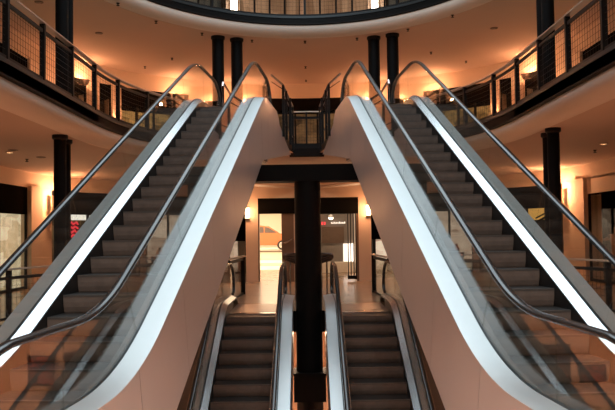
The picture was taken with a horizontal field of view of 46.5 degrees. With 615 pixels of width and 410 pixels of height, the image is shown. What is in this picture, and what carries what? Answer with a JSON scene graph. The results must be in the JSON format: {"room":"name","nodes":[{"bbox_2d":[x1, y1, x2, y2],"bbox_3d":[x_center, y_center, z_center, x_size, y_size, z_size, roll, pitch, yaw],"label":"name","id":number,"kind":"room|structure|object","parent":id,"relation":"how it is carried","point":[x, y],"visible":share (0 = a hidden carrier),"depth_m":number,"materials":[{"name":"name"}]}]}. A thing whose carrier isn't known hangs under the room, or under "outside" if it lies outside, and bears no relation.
{"room":"shopping mall atrium","nodes":[
{"label":"shopping mall atrium","id":0,"kind":"room"},
{"bbox_2d":[100,0,223,112],"bbox_3d":[-5.043,-5.267,31.610,9.799,8.950,1.155,0,-2,-24],"label":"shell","id":1,"kind":"object","parent":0,"point":[102,106],"depth_m":29.83,"materials":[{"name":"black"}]},
{"bbox_2d":[189,94,250,105],"bbox_3d":[-3.715,-2.999,30.059,2.738,3.140,0.596,0,-2,-20],"label":"wall pier","id":2,"kind":"object","parent":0,"point":[207,98],"visible":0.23,"depth_m":29.71,"materials":[{"name":"paint"}]},
{"bbox_2d":[226,0,239,10],"bbox_3d":[-3.216,-7.574,30.468,0.613,3.680,0.516,0,-2,-16],"label":"wall pier","id":3,"kind":"object","parent":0,"point":[227,1],"depth_m":30.21,"materials":[{"name":"paint"}]},
{"bbox_2d":[231,0,237,9],"bbox_3d":[-3.097,-7.599,30.126,0.320,3.380,0.180,0,-2,-15],"label":"strip light","id":4,"kind":"object","parent":3,"relation":"attached to","point":[234,4],"visible":0.02,"depth_m":30.08,"materials":[{"name":"white"}]},
{"bbox_2d":[238,241,244,271],"bbox_3d":[-5.605,1.076,31.085,6.960,3.750,0.200,-1,-2,0],"label":"wall","id":5,"kind":"structure","parent":0,"point":[241,244],"depth_m":30.95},
{"bbox_2d":[246,183,293,282],"bbox_3d":[-1.240,0.757,24.540,1.740,3.750,0.300,-1,-2,0],"label":"wall","id":6,"kind":"structure","parent":0,"point":[252,271],"depth_m":24.40,"materials":[{"name":"paint"}]},
{"bbox_2d":[245,207,249,219],"bbox_3d":[-2.046,0.286,24.356,0.154,0.440,0.185,-1,-2,0],"label":"wall sconce","id":7,"kind":"object","parent":6,"relation":"attached to","point":[247,211],"visible":0.87,"depth_m":24.27,"materials":[{"name":"white glass"}]},
{"bbox_2d":[258,198,294,281],"bbox_3d":[-1.023,1.198,24.487,1.320,2.860,0.332,-1,-2,0],"label":"door","id":8,"kind":"structure","parent":6,"relation":"in","point":[285,207],"depth_m":24.44,"materials":[{"name":"black"}]},
{"bbox_2d":[260,214,281,247],"bbox_3d":[-4.747,2.046,56.066,9.050,3.750,0.200,-1,-2,0],"label":"wall","id":9,"kind":"structure","parent":0,"point":[272,220],"depth_m":55.99,"materials":[{"name":"beige paint"}]},
{"bbox_2d":[158,0,439,23],"bbox_3d":[-0.089,-6.302,14.559,23.000,0.200,37.000,-1,-2,0],"label":"floor","id":10,"kind":"structure","parent":0,"point":[343,19],"depth_m":22.58,"materials":[{"name":"stone"}]},
{"bbox_2d":[187,0,225,8],"bbox_3d":[-5.750,-7.574,29.565,5.076,3.680,1.356,1,-3,-32],"label":"shopfront","id":11,"kind":"object","parent":10,"relation":"on","point":[195,1],"visible":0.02,"depth_m":30.97,"materials":[{"name":"black"}]},
{"bbox_2d":[240,0,299,13],"bbox_3d":[-1.681,-7.570,31.123,2.830,3.680,1.139,0,-2,-8],"label":"shopfront","id":12,"kind":"object","parent":10,"relation":"on","point":[274,6],"visible":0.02,"depth_m":31.65,"materials":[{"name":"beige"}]},
{"bbox_2d":[147,0,449,25],"bbox_3d":[-0.090,-6.388,12.251,11.840,0.290,21.980,-1,-2,0],"label":"trim","id":13,"kind":"structure","parent":10,"relation":"attached to","point":[426,4],"depth_m":22.54,"materials":[{"name":"black"}]},
{"bbox_2d":[181,0,415,15],"bbox_3d":[-0.098,-6.970,12.466,11.810,1.210,21.565,-1,-2,0],"label":"railing","id":14,"kind":"object","parent":10,"relation":"on","point":[211,1],"visible":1,"depth_m":22.88,"materials":[{"name":"brown metal"}]},
{"bbox_2d":[306,0,367,13],"bbox_3d":[1.293,-7.611,31.142,3.039,3.680,1.150,-1,-2,7],"label":"shopfront","id":15,"kind":"object","parent":10,"relation":"on","point":[315,9],"visible":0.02,"depth_m":31.68,"materials":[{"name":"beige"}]},
{"bbox_2d":[384,0,409,5],"bbox_3d":[5.525,-7.733,29.574,5.034,3.680,1.351,-2,-3,32],"label":"shopfront","id":16,"kind":"object","parent":10,"relation":"on","point":[391,2],"visible":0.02,"depth_m":31.09,"materials":[{"name":"black"}]},
{"bbox_2d":[300,0,303,13],"bbox_3d":[-0.234,-7.599,30.915,0.180,3.680,0.513,-1,-2,0],"label":"wall pier","id":17,"kind":"object","parent":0,"point":[301,1],"depth_m":30.69,"materials":[{"name":"paint"}]},
{"bbox_2d":[0,0,614,83],"bbox_3d":[-0.083,-5.863,14.542,23.000,0.060,37.000,-1,-2,0],"label":"ceiling","id":18,"kind":"structure","parent":0,"point":[130,41],"depth_m":24.21,"materials":[{"name":"paint"}]},
{"bbox_2d":[0,99,614,180],"bbox_3d":[-0.022,-1.566,14.373,23.000,0.060,37.000,-1,-2,0],"label":"ceiling","id":19,"kind":"structure","parent":0,"point":[581,134],"depth_m":18.10,"materials":[{"name":"paint"}]},
{"bbox_2d":[0,8,614,97],"bbox_3d":[-0.079,-5.581,13.555,18.500,0.680,34.650,-1,-2,0],"label":"wall","id":20,"kind":"structure","parent":0,"point":[464,77],"depth_m":28.67,"materials":[{"name":"paint"}]},
{"bbox_2d":[79,79,89,85],"bbox_3d":[-8.046,-4.418,25.892,0.333,0.210,0.328,-3,-3,44],"label":"uplight","id":21,"kind":"object","parent":20,"relation":"attached to","point":[85,80],"visible":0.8,"depth_m":25.79,"materials":[{"name":"brown metal"}]},
{"bbox_2d":[104,0,491,38],"bbox_3d":[-0.086,-6.081,12.429,12.600,0.330,22.360,-1,-2,0],"label":"balcony edge","id":22,"kind":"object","parent":20,"relation":"attached to","point":[143,7],"depth_m":22.28,"materials":[{"name":"paint"}]},
{"bbox_2d":[522,73,528,79],"bbox_3d":[7.899,-4.642,25.923,0.333,0.210,0.328,-3,-3,44],"label":"uplight","id":23,"kind":"object","parent":20,"relation":"attached to","point":[526,74],"visible":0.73,"depth_m":25.83,"materials":[{"name":"brown metal"}]},
{"bbox_2d":[0,260,614,331],"bbox_3d":[0.041,2.891,25.806,23.000,0.450,60.200,-1,-2,0],"label":"floor","id":24,"kind":"structure","parent":0,"point":[265,291],"depth_m":20.37,"materials":[{"name":"tile"}]},
{"bbox_2d":[0,183,26,293],"bbox_3d":[-9.148,0.936,19.882,0.280,3.250,6.184,-1,-2,0],"label":"shopfront","id":25,"kind":"object","parent":24,"relation":"on","point":[13,198],"visible":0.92,"depth_m":22.16,"materials":[{"name":"black"}]},
{"bbox_2d":[0,265,49,321],"bbox_3d":[-5.138,1.728,11.946,2.391,1.170,13.533,-1,-2,16],"label":"railing","id":26,"kind":"object","parent":24,"relation":"on","point":[9,277],"visible":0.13,"depth_m":13.80,"materials":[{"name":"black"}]},
{"bbox_2d":[21,186,42,288],"bbox_3d":[-9.120,1.050,23.437,0.631,3.300,0.930,-1,-2,0],"label":"wall pier","id":27,"kind":"object","parent":24,"relation":"on","point":[34,194],"visible":0.37,"depth_m":23.14,"materials":[{"name":"paint"}]},
{"bbox_2d":[43,188,51,273],"bbox_3d":[-9.077,1.081,24.241,0.462,3.300,0.782,-1,-2,11],"label":"wall pier","id":28,"kind":"object","parent":24,"relation":"on","point":[47,194],"visible":0.2,"depth_m":24.30,"materials":[{"name":"paint"}]},
{"bbox_2d":[52,134,67,259],"bbox_3d":[-5.104,0.427,14.748,0.320,3.750,0.320,-1,-2,0],"label":"column","id":29,"kind":"structure","parent":24,"relation":"on","point":[59,139],"depth_m":14.67,"materials":[{"name":"black metal"}]},
{"bbox_2d":[66,139,72,244],"bbox_3d":[-5.264,0.458,15.497,0.330,3.750,0.330,-1,-2,0],"label":"column","id":30,"kind":"structure","parent":24,"relation":"on","point":[69,142],"depth_m":15.46,"materials":[{"name":"black metal"}]},
{"bbox_2d":[52,190,107,261],"bbox_3d":[-8.399,1.185,26.497,1.317,3.250,4.279,-2,-3,31],"label":"shopfront","id":31,"kind":"object","parent":24,"relation":"on","point":[82,203],"visible":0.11,"depth_m":26.20,"materials":[{"name":"black glass"}]},
{"bbox_2d":[71,215,89,238],"bbox_3d":[-8.572,0.767,26.453,0.136,1.060,1.360,-2,-3,28],"label":"sign","id":32,"kind":"object","parent":31,"relation":"attached to","point":[75,225],"visible":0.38,"depth_m":26.41,"materials":[{"name":"red"}]},
{"bbox_2d":[0,62,290,409],"bbox_3d":[-1.922,0.259,11.917,1.676,6.854,16.400,-1,-2,5],"label":"escalator","id":33,"kind":"object","parent":24,"relation":"on","point":[118,319],"visible":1,"depth_m":8.36,"materials":[{"name":"grey metal"}]},
{"bbox_2d":[270,74,293,149],"bbox_3d":[-0.558,-2.412,19.233,0.253,1.466,3.616,-1,-2,7],"label":"rail","id":34,"kind":"object","parent":33,"relation":"attached to","point":[285,96],"visible":1,"depth_m":18.68,"materials":[{"name":"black metal"}]},
{"bbox_2d":[228,214,245,273],"bbox_3d":[-3.440,1.268,30.373,1.610,3.250,1.086,0,-2,-18],"label":"shopfront","id":35,"kind":"object","parent":24,"relation":"on","point":[241,236],"visible":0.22,"depth_m":30.08,"materials":[{"name":"black"}]},
{"bbox_2d":[228,255,245,297],"bbox_3d":[-1.838,1.875,18.483,0.138,1.058,2.485,-1,-2,3],"label":"railing","id":36,"kind":"object","parent":24,"relation":"on","point":[241,259],"visible":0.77,"depth_m":19.58,"materials":[{"name":"black metal"}]},
{"bbox_2d":[260,247,281,259],"bbox_3d":[-4.678,3.401,50.258,8.650,0.585,10.900,-1,-2,0],"label":"display platform","id":37,"kind":"object","parent":24,"relation":"on","point":[266,253],"visible":0.02,"depth_m":44.91,"materials":[{"name":"beige"}]},
{"bbox_2d":[260,225,281,249],"bbox_3d":[-2.980,2.151,47.354,4.140,1.630,1.840,-1,-2,-3],"label":"car","id":38,"kind":"object","parent":37,"relation":"on","point":[268,235],"visible":0.25,"depth_m":46.53,"materials":[{"name":"brown paint"}]},
{"bbox_2d":[260,261,281,265],"bbox_3d":[-2.007,3.081,37.659,3.100,0.160,2.500,-1,-2,0],"label":"step","id":39,"kind":"structure","parent":24,"relation":"on","point":[262,263],"depth_m":36.41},
{"bbox_2d":[283,253,295,299],"bbox_3d":[-0.357,1.775,17.834,0.503,1.164,0.386,-1,-2,0],"label":"rail","id":40,"kind":"object","parent":24,"relation":"on","point":[290,257],"visible":0.6,"depth_m":17.82,"materials":[{"name":"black metal"}]},
{"bbox_2d":[321,253,333,299],"bbox_3d":[0.407,1.764,17.834,0.503,1.164,0.386,-1,-2,0],"label":"rail","id":41,"kind":"object","parent":24,"relation":"on","point":[325,257],"visible":0.62,"depth_m":17.81,"materials":[{"name":"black metal"}]},
{"bbox_2d":[322,261,354,272],"bbox_3d":[1.162,2.607,30.070,1.650,0.420,0.700,-1,-2,0],"label":"plinth","id":42,"kind":"object","parent":24,"relation":"on","point":[341,266],"visible":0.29,"depth_m":29.72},
{"bbox_2d":[371,254,387,295],"bbox_3d":[1.890,1.822,18.483,0.138,1.058,2.485,-1,-2,-3],"label":"railing","id":43,"kind":"object","parent":24,"relation":"on","point":[374,257],"visible":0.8,"depth_m":19.58,"materials":[{"name":"black metal"}]},
{"bbox_2d":[371,214,388,271],"bbox_3d":[3.522,1.169,30.358,1.526,3.250,1.085,-2,-2,18],"label":"shopfront","id":44,"kind":"object","parent":24,"relation":"on","point":[380,250],"visible":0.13,"depth_m":30.87,"materials":[{"name":"black"}]},
{"bbox_2d":[323,60,614,409],"bbox_3d":[1.928,0.204,11.917,1.676,6.854,16.400,-1,-2,-5],"label":"escalator","id":45,"kind":"object","parent":24,"relation":"on","point":[502,319],"visible":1,"depth_m":8.36,"materials":[{"name":"grey metal"}]},
{"bbox_2d":[319,73,340,149],"bbox_3d":[0.490,-2.426,19.233,0.253,1.466,3.616,-1,-2,-7],"label":"rail","id":46,"kind":"object","parent":45,"relation":"attached to","point":[326,95],"visible":1,"depth_m":18.69,"materials":[{"name":"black metal"}]},
{"bbox_2d":[507,183,563,254],"bbox_3d":[8.385,0.951,26.560,1.325,3.250,4.353,1,-3,-32],"label":"shopfront","id":47,"kind":"object","parent":24,"relation":"on","point":[529,197],"visible":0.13,"depth_m":26.25,"materials":[{"name":"black"}]},
{"bbox_2d":[528,208,543,221],"bbox_3d":[8.591,0.336,26.365,0.120,0.588,1.211,0,-3,-28],"label":"lit panel","id":48,"kind":"object","parent":47,"relation":"attached to","point":[537,214],"visible":0.38,"depth_m":26.50,"materials":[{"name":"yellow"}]},
{"bbox_2d":[541,133,549,237],"bbox_3d":[5.275,0.310,15.497,0.330,3.750,0.330,-1,-2,0],"label":"column","id":49,"kind":"structure","parent":24,"relation":"on","point":[543,135],"depth_m":15.47,"materials":[{"name":"black metal"}]},
{"bbox_2d":[545,127,562,252],"bbox_3d":[5.114,0.283,14.748,0.320,3.750,0.320,-1,-2,0],"label":"column","id":50,"kind":"structure","parent":24,"relation":"on","point":[553,138],"depth_m":14.68,"materials":[{"name":"black metal"}]},
{"bbox_2d":[567,258,614,311],"bbox_3d":[5.185,1.583,11.946,2.391,1.170,13.533,0,-2,-16],"label":"railing","id":51,"kind":"object","parent":24,"relation":"on","point":[608,281],"visible":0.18,"depth_m":13.80,"materials":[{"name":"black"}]},
{"bbox_2d":[588,190,614,284],"bbox_3d":[9.864,0.893,19.882,1.660,2.800,6.133,-1,-2,0],"label":"shopfront","id":52,"kind":"object","parent":24,"relation":"on","point":[613,191],"visible":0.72,"depth_m":22.88,"materials":[{"name":"black"}]},
{"bbox_2d":[602,227,614,279],"bbox_3d":[9.740,1.541,22.839,0.249,1.673,0.959,0,-2,-20],"label":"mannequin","id":53,"kind":"object","parent":24,"relation":"on","point":[611,237],"visible":0.86,"depth_m":22.71},
{"bbox_2d":[0,157,614,193],"bbox_3d":[-0.019,-1.350,13.388,18.500,0.550,34.650,-1,-2,0],"label":"wall","id":54,"kind":"structure","parent":0,"point":[10,176],"depth_m":24.02,"materials":[{"name":"paint"}]},
{"bbox_2d":[0,66,614,164],"bbox_3d":[-0.025,-1.796,11.830,10.060,0.320,21.500,-1,-2,0],"label":"balcony edge","id":55,"kind":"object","parent":54,"relation":"attached to","point":[600,89],"depth_m":13.77,"materials":[{"name":"paint"}]},
{"bbox_2d":[1,49,614,152],"bbox_3d":[-0.028,-1.996,14.389,23.000,0.200,37.000,-1,-2,0],"label":"floor","id":56,"kind":"structure","parent":0,"point":[608,62],"depth_m":13.30,"materials":[{"name":"stone"}]},
{"bbox_2d":[0,42,26,66],"bbox_3d":[-9.208,-3.313,19.732,0.280,3.110,6.818,-1,-2,0],"label":"shopfront","id":57,"kind":"object","parent":56,"relation":"on","point":[12,56],"visible":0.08,"depth_m":22.32,"materials":[{"name":"black"}]},
{"bbox_2d":[27,58,54,83],"bbox_3d":[-9.125,-3.156,24.127,0.584,3.140,2.069,-1,-2,9],"label":"wall pier","id":58,"kind":"object","parent":56,"relation":"on","point":[29,60],"visible":0.13,"depth_m":23.77,"materials":[{"name":"paint"}]},
{"bbox_2d":[55,0,67,91],"bbox_3d":[-5.125,-3.875,14.917,0.330,3.740,0.330,-1,-2,0],"label":"column","id":59,"kind":"structure","parent":56,"relation":"on","point":[61,6],"depth_m":14.79,"materials":[{"name":"black metal"}]},
{"bbox_2d":[68,0,72,91],"bbox_3d":[-5.275,-3.844,15.666,0.340,3.740,0.340,-1,-2,0],"label":"column","id":60,"kind":"structure","parent":56,"relation":"on","point":[70,2],"depth_m":15.59,"materials":[{"name":"black metal"}]},
{"bbox_2d":[74,77,85,101],"bbox_3d":[-8.959,-3.072,25.948,1.102,3.110,1.683,-2,-2,24],"label":"shopfront","id":61,"kind":"object","parent":56,"relation":"on","point":[75,78],"visible":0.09,"depth_m":26.18,"materials":[{"name":"black"}]},
{"bbox_2d":[79,79,99,109],"bbox_3d":[-8.160,-3.068,26.710,0.518,3.140,0.583,-2,-3,33],"label":"wall pier","id":62,"kind":"object","parent":56,"relation":"on","point":[80,96],"visible":0.09,"depth_m":26.50,"materials":[{"name":"paint"}]},
{"bbox_2d":[100,83,110,115],"bbox_3d":[-8.100,-3.027,27.409,1.067,3.110,0.695,-3,-3,37],"label":"shopfront","id":63,"kind":"object","parent":56,"relation":"on","point":[103,85],"visible":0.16,"depth_m":27.27,"materials":[{"name":"black glass"}]},
{"bbox_2d":[0,0,217,131],"bbox_3d":[-4.345,-2.632,11.561,1.608,1.210,19.354,-1,-2,6],"label":"gallery railing","id":64,"kind":"object","parent":56,"relation":"on","point":[6,6],"visible":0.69,"depth_m":13.95,"materials":[{"name":"brown metal"}]},
{"bbox_2d":[106,84,120,118],"bbox_3d":[-7.497,-3.043,27.590,0.513,3.140,0.423,-3,-3,41],"label":"wall pier","id":65,"kind":"object","parent":56,"relation":"on","point":[112,85],"visible":0.14,"depth_m":27.40,"materials":[{"name":"paint"}]},
{"bbox_2d":[121,88,188,130],"bbox_3d":[-6.412,-2.988,28.988,3.285,3.110,1.190,1,-3,-37],"label":"shopfront","id":66,"kind":"object","parent":56,"relation":"on","point":[131,115],"visible":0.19,"depth_m":28.88,"materials":[{"name":"glass"},{"name":"black steel"},{"name":"plaster"}]},
{"bbox_2d":[211,35,224,106],"bbox_3d":[-2.881,-3.584,23.110,0.450,3.740,0.450,-1,-2,0],"label":"column","id":67,"kind":"structure","parent":56,"relation":"on","point":[217,40],"depth_m":22.99,"materials":[{"name":"black metal"}]},
{"bbox_2d":[221,82,236,105],"bbox_3d":[-2.084,-2.430,19.385,0.160,1.118,3.704,-1,-2,0],"label":"rail","id":68,"kind":"object","parent":56,"relation":"on","point":[223,85],"visible":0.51,"depth_m":18.22,"materials":[{"name":"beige paint"}]},
{"bbox_2d":[230,37,243,105],"bbox_3d":[-2.301,-3.581,23.410,0.450,3.740,0.450,-1,-2,0],"label":"column","id":69,"kind":"structure","parent":56,"relation":"on","point":[236,42],"depth_m":23.29,"materials":[{"name":"black metal"}]},
{"bbox_2d":[290,111,323,156],"bbox_3d":[-0.031,-2.186,22.018,1.080,1.420,0.170,-1,-2,0],"label":"gallery railing","id":70,"kind":"object","parent":56,"relation":"on","point":[306,149],"visible":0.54,"depth_m":21.95,"materials":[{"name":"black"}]},
{"bbox_2d":[0,43,614,141],"bbox_3d":[-0.030,-2.099,11.652,9.300,0.290,21.120,-1,-2,0],"label":"trim","id":71,"kind":"structure","parent":56,"relation":"attached to","point":[494,119],"depth_m":13.29,"materials":[{"name":"black metal"}]},
{"bbox_2d":[272,96,360,143],"bbox_3d":[-0.038,-3.001,30.961,5.165,3.110,1.323,-1,-2,0],"label":"shopfront","id":72,"kind":"object","parent":56,"relation":"on","point":[300,104],"visible":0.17,"depth_m":30.66,"materials":[{"name":"black metal"}]},
{"bbox_2d":[367,35,380,103],"bbox_3d":[2.199,-3.644,23.410,0.450,3.740,0.450,-1,-2,0],"label":"column","id":73,"kind":"structure","parent":56,"relation":"on","point":[373,40],"depth_m":23.29,"materials":[{"name":"black metal"}]},
{"bbox_2d":[375,79,389,103],"bbox_3d":[2.015,-2.488,19.385,0.160,1.118,3.704,-1,-2,0],"label":"rail","id":74,"kind":"object","parent":56,"relation":"on","point":[388,80],"visible":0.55,"depth_m":18.13,"materials":[{"name":"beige paint"}]},
{"bbox_2d":[385,32,399,103],"bbox_3d":[2.779,-3.664,23.110,0.450,3.740,0.450,-1,-2,0],"label":"column","id":75,"kind":"structure","parent":56,"relation":"on","point":[392,38],"depth_m":22.99,"materials":[{"name":"black metal"}]},
{"bbox_2d":[423,83,489,125],"bbox_3d":[6.317,-3.167,28.997,3.242,3.110,1.187,-3,-3,37],"label":"shopfront","id":76,"kind":"object","parent":56,"relation":"on","point":[486,97],"visible":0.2,"depth_m":28.89,"materials":[{"name":"black"}]},
{"bbox_2d":[397,0,614,127],"bbox_3d":[4.269,-2.753,11.561,1.608,1.210,19.354,-1,-2,-6],"label":"gallery railing","id":77,"kind":"object","parent":56,"relation":"on","point":[566,19],"visible":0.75,"depth_m":13.89,"materials":[{"name":"brown metal"}]},
{"bbox_2d":[500,77,511,110],"bbox_3d":[7.991,-3.252,27.435,1.065,3.110,0.693,1,-3,-38],"label":"shopfront","id":78,"kind":"object","parent":56,"relation":"on","point":[508,91],"visible":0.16,"depth_m":27.27,"materials":[{"name":"black glass"}]},
{"bbox_2d":[525,71,536,96],"bbox_3d":[8.853,-3.322,25.982,1.102,3.110,1.678,0,-2,-25],"label":"shopfront","id":79,"kind":"object","parent":56,"relation":"on","point":[532,79],"visible":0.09,"depth_m":26.21,"materials":[{"name":"black"}]},
{"bbox_2d":[536,0,542,60],"bbox_3d":[5.164,-3.991,15.666,0.340,3.740,0.340,-1,-2,0],"label":"column","id":80,"kind":"structure","parent":56,"relation":"on","point":[538,2],"depth_m":15.61,"materials":[{"name":"black metal"}]},
{"bbox_2d":[541,0,555,84],"bbox_3d":[5.014,-4.018,14.917,0.330,3.740,0.330,-1,-2,0],"label":"column","id":81,"kind":"structure","parent":56,"relation":"on","point":[547,6],"depth_m":14.79,"materials":[{"name":"black metal"}]},
{"bbox_2d":[583,31,614,59],"bbox_3d":[9.110,-3.569,19.782,0.282,3.110,6.854,-1,-2,0],"label":"shopfront","id":82,"kind":"object","parent":56,"relation":"on","point":[597,48],"visible":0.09,"depth_m":22.22,"materials":[{"name":"black"}]},
{"bbox_2d":[177,332,444,409],"bbox_3d":[0.067,4.740,17.978,23.200,3.860,0.300,-1,-2,0],"label":"wall","id":83,"kind":"structure","parent":0,"point":[438,404],"depth_m":17.86,"materials":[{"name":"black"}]},
{"bbox_2d":[321,214,352,261],"bbox_3d":[1.064,0.996,31.435,1.900,3.750,0.100,-1,-2,0],"label":"wall","id":84,"kind":"structure","parent":0,"point":[337,218],"depth_m":31.39,"materials":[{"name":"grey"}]},
{"bbox_2d":[322,227,343,242],"bbox_3d":[1.117,1.303,31.297,0.963,0.700,0.050,-1,-2,0],"label":"wall screen","id":85,"kind":"object","parent":84,"relation":"attached to","point":[329,234],"visible":1,"depth_m":31.27,"materials":[{"name":"brown"}]},
{"bbox_2d":[327,246,341,261],"bbox_3d":[1.195,2.133,31.265,0.657,0.700,0.050,-1,-2,0],"label":"display board","id":86,"kind":"object","parent":84,"relation":"attached to","point":[336,251],"visible":0.79,"depth_m":31.25,"materials":[{"name":"brown"}]},
{"bbox_2d":[343,243,352,261],"bbox_3d":[1.874,2.211,31.261,0.613,1.051,0.050,-1,-2,0],"label":"panel","id":87,"kind":"object","parent":84,"relation":"attached to","point":[345,246],"visible":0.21,"depth_m":31.25,"materials":[{"name":"white"}]},
{"bbox_2d":[320,182,357,197],"bbox_3d":[1.035,-0.704,24.596,1.370,0.890,0.300,-1,-2,0],"label":"lintel","id":88,"kind":"object","parent":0,"point":[345,191],"visible":0.29,"depth_m":24.43,"materials":[{"name":"paint"}]},
{"bbox_2d":[320,197,358,280],"bbox_3d":[1.062,1.169,24.522,1.370,2.860,0.260,-1,-2,0],"label":"door","id":89,"kind":"structure","parent":88,"relation":"attached to","point":[328,205],"depth_m":24.43,"materials":[{"name":"black"}]},
{"bbox_2d":[354,214,355,270],"bbox_3d":[2.062,0.850,28.087,0.100,3.750,6.800,-1,-2,0],"label":"wall","id":90,"kind":"structure","parent":0,"point":[354,214],"depth_m":30.61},
{"bbox_2d":[358,182,371,280],"bbox_3d":[1.955,0.712,24.540,0.430,3.750,0.300,-1,-2,0],"label":"wall","id":91,"kind":"structure","parent":0,"point":[364,222],"depth_m":24.37,"materials":[{"name":"paint"}]},
{"bbox_2d":[366,204,370,216],"bbox_3d":[2.073,0.188,24.358,0.154,0.440,0.185,-1,-2,0],"label":"wall sconce","id":92,"kind":"object","parent":91,"relation":"attached to","point":[368,214],"visible":0.75,"depth_m":24.28,"materials":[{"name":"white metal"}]},
{"bbox_2d":[368,0,385,8],"bbox_3d":[2.969,-7.661,30.477,0.698,3.680,0.517,-1,-2,16],"label":"wall pier","id":93,"kind":"object","parent":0,"point":[369,1],"depth_m":30.32,"materials":[{"name":"paint"}]},
{"bbox_2d":[371,0,378,8],"bbox_3d":[2.847,-7.683,30.136,0.320,3.380,0.180,-1,-2,16],"label":"strip light","id":94,"kind":"object","parent":93,"relation":"attached to","point":[374,2],"visible":0.02,"depth_m":30.09,"materials":[{"name":"white"}]},
{"bbox_2d":[361,90,422,103],"bbox_3d":[3.637,-3.103,30.056,2.738,3.140,0.595,-2,-2,20],"label":"wall pier","id":95,"kind":"object","parent":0,"point":[402,95],"visible":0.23,"depth_m":29.72,"materials":[{"name":"paint"}]},
{"bbox_2d":[373,0,614,274],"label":"window","id":96,"kind":"structure","parent":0,"point":[607,201],"depth_m":26.09,"materials":[{"name":"black glass"}]},
{"bbox_2d":[490,79,506,113],"bbox_3d":[7.386,-3.252,27.616,0.514,3.140,0.423,1,-3,-41],"label":"wall pier","id":97,"kind":"object","parent":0,"point":[504,103],"visible":0.14,"depth_m":27.47,"materials":[{"name":"paint"}]},
{"bbox_2d":[511,73,532,104],"bbox_3d":[8.050,-3.296,26.741,0.518,3.140,0.583,1,-3,-33],"label":"wall pier","id":98,"kind":"object","parent":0,"point":[522,83],"visible":0.09,"depth_m":26.55,"materials":[{"name":"paint"}]},
{"bbox_2d":[562,181,572,264],"bbox_3d":[9.093,0.827,24.287,0.461,3.300,0.776,0,-2,-12],"label":"wall pier","id":99,"kind":"object","parent":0,"point":[566,187],"visible":0.3,"depth_m":24.35,"materials":[{"name":"paint"}]},
{"bbox_2d":[556,51,582,76],"bbox_3d":[9.024,-3.410,24.183,0.585,3.140,2.037,0,-2,-9],"label":"wall pier","id":100,"kind":"object","parent":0,"point":[580,53],"visible":0.17,"depth_m":23.84,"materials":[{"name":"paint"}]},
{"bbox_2d":[570,178,603,280],"bbox_3d":[9.143,0.793,23.454,0.639,3.300,0.997,-1,-2,0],"label":"wall pier","id":101,"kind":"object","parent":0,"point":[579,196],"visible":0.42,"depth_m":23.00,"materials":[{"name":"paint"}]},
{"bbox_2d":[587,172,614,193],"bbox_3d":[9.140,-0.736,19.947,0.300,0.520,6.133,-1,-2,0],"label":"lintel","id":102,"kind":"object","parent":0,"point":[603,183],"visible":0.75,"depth_m":21.87,"materials":[{"name":"paint"}]},
{"bbox_3d":[0.089,6.334,6.856,23.000,0.200,22.600,-1,-2,0],"label":"floor","id":103,"kind":"structure","parent":0,"visible":0},
{"bbox_2d":[186,262,294,409],"bbox_3d":[-1.105,4.489,10.079,1.676,6.854,13.724,-1,-2,0],"label":"escalator","id":104,"kind":"object","parent":103,"relation":"on","point":[245,361],"visible":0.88,"depth_m":13.09,"materials":[{"name":"black metal"}]},
{"bbox_2d":[293,181,326,409],"bbox_3d":[0.043,3.026,14.342,0.650,7.000,0.680,-1,-2,0],"label":"support column","id":105,"kind":"structure","parent":103,"relation":"on","point":[309,375],"depth_m":14.17,"materials":[{"name":"black metal"}]},
{"bbox_2d":[255,164,358,182],"bbox_3d":[-0.009,-0.636,14.501,3.500,0.330,0.570,-1,-2,0],"label":"cross beam","id":106,"kind":"structure","parent":105,"relation":"on","point":[288,173],"depth_m":14.22,"materials":[{"name":"black metal"}]},
{"bbox_2d":[323,261,434,409],"bbox_3d":[1.232,4.455,10.079,1.676,6.854,13.724,-1,-2,0],"label":"escalator","id":107,"kind":"object","parent":103,"relation":"on","point":[374,360],"visible":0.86,"depth_m":12.98,"materials":[{"name":"grey metal"}]},
{"bbox_3d":[0.000,0.740,24.540,0.740,3.750,0.300,-1,-2,0],"label":"wall","id":108,"kind":"structure","parent":0,"visible":0},
{"bbox_2d":[254,183,293,188],"bbox_3d":[-1.270,-0.681,23.954,2.067,0.260,0.171,1,-3,-31],"label":"trim","id":109,"kind":"structure","parent":108,"relation":"attached to","point":[256,185],"depth_m":24.01,"materials":[{"name":"beige paint"}]},
{"bbox_2d":[320,182,359,187],"bbox_3d":[1.275,-0.717,23.955,2.109,0.260,0.172,-2,-3,30],"label":"trim","id":110,"kind":"structure","parent":108,"relation":"attached to","point":[353,184],"depth_m":24.01,"materials":[{"name":"beige paint"}]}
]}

